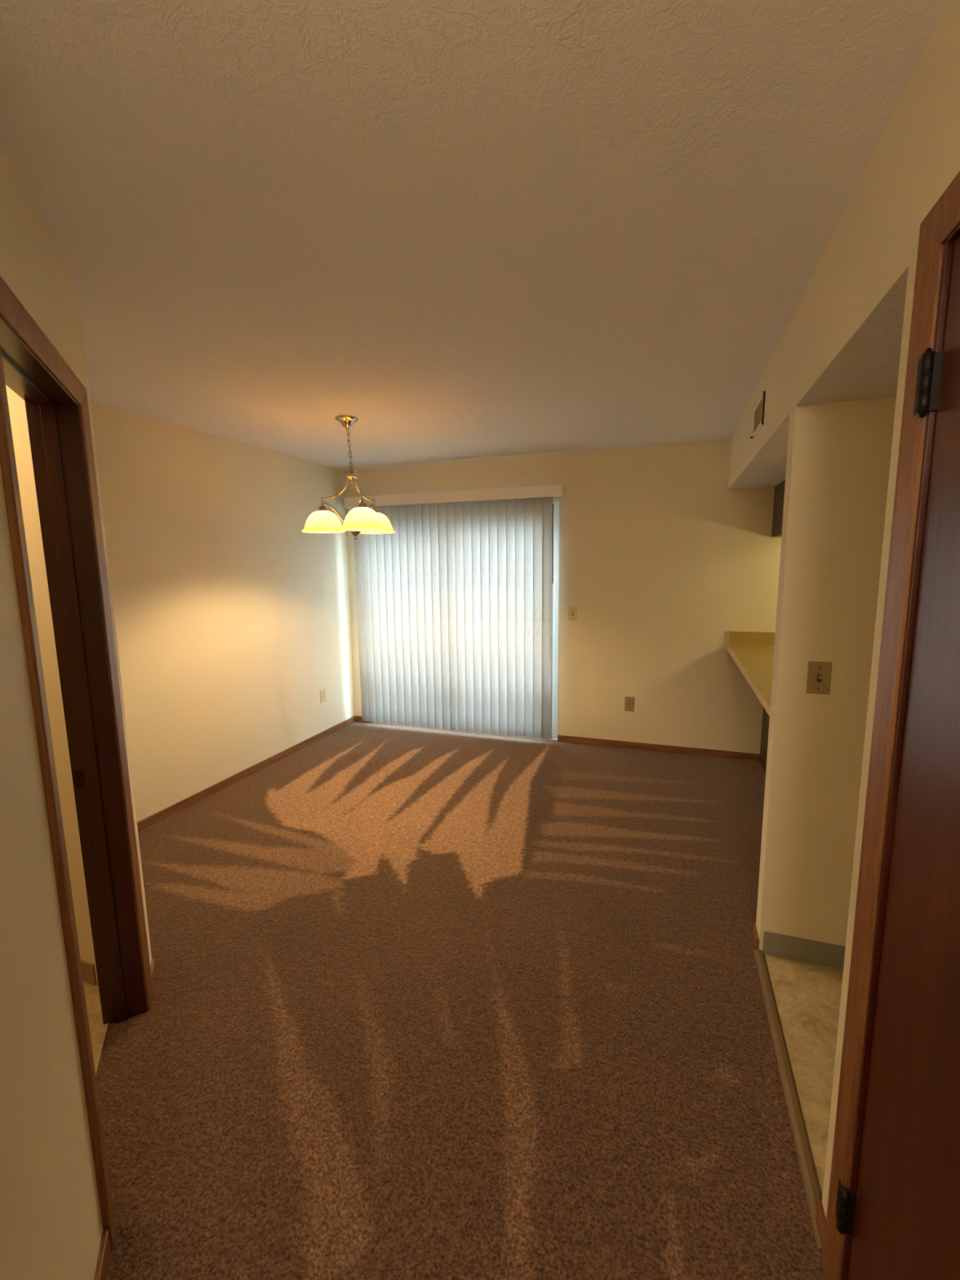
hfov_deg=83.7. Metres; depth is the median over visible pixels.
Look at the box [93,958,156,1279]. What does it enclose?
baseboard
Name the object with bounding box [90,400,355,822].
wall
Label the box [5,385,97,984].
wall
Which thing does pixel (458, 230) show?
ceiling
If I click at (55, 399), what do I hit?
door frame
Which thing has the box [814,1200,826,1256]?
baseboard
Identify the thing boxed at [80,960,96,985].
baseboard
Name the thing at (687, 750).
baseboard
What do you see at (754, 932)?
baseboard
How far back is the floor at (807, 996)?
1.78 m
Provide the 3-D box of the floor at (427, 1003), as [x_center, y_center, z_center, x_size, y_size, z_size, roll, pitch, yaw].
[-0.546,1.302,1.946,3.687,0.001,6.111,2,9,19]
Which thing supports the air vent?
in the wall at (916, 158)
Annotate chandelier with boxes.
[302,415,395,539]
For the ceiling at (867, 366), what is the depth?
1.56 m
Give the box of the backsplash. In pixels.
[728,631,775,645]
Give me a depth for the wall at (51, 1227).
0.98 m
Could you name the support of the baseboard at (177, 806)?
attached to the wall at (232, 619)
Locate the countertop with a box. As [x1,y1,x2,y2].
[726,631,775,716]
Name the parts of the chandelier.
lamp shade, arm, arm, chain, arm, lamp shade, arm, lamp shade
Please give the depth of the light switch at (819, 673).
1.94 m
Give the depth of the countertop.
3.57 m
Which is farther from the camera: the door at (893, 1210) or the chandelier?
the chandelier
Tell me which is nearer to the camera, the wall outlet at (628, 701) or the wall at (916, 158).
the wall at (916, 158)
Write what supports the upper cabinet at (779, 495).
hanging from the ceiling at (867, 366)
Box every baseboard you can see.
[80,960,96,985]
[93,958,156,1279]
[137,715,355,831]
[355,715,759,760]
[751,922,759,950]
[762,931,845,970]
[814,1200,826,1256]
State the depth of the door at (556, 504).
4.63 m
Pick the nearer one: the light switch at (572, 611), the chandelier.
the chandelier
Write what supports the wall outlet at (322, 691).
attached to the wall at (232, 619)
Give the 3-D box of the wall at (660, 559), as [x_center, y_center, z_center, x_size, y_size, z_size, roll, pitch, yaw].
[1.542,-0.296,4.317,6.165,2.440,0.140,2,9,19]
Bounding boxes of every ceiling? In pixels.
[0,0,949,471]
[728,267,908,488]
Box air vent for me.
[750,391,765,438]
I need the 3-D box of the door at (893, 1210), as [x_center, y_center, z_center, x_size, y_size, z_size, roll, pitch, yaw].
[0.655,0.401,0.675,0.160,2.113,0.775,2,9,19]
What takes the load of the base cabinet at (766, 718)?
on the floor at (807, 996)
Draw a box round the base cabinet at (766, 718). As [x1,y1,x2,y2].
[760,707,769,773]
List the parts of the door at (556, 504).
sill, sliding panel, frame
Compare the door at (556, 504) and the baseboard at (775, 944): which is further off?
the door at (556, 504)
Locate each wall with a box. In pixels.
[0,142,151,1279]
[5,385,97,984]
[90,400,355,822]
[343,440,781,760]
[728,0,959,1217]
[755,396,896,950]
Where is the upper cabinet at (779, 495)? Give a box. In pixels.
[771,480,785,537]
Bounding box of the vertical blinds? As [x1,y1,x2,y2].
[343,484,564,738]
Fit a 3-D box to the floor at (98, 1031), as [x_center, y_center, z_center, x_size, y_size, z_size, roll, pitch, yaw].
[-1.848,1.498,0.700,2.048,0.013,2.867,2,9,19]
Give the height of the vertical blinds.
2.141 m
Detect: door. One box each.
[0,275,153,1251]
[373,501,559,741]
[822,170,959,1279]
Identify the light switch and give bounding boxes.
[568,606,577,621]
[805,661,831,694]
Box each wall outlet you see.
[320,688,325,702]
[624,696,634,711]
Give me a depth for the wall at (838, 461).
1.94 m
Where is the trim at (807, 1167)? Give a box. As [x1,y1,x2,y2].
[754,949,822,1251]
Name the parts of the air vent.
frame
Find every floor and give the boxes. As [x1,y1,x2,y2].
[83,982,108,1075]
[95,720,826,1279]
[764,955,843,1195]
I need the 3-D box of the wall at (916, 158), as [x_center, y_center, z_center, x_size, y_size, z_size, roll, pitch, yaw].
[0.902,0.149,1.261,0.100,2.440,6.111,2,9,19]

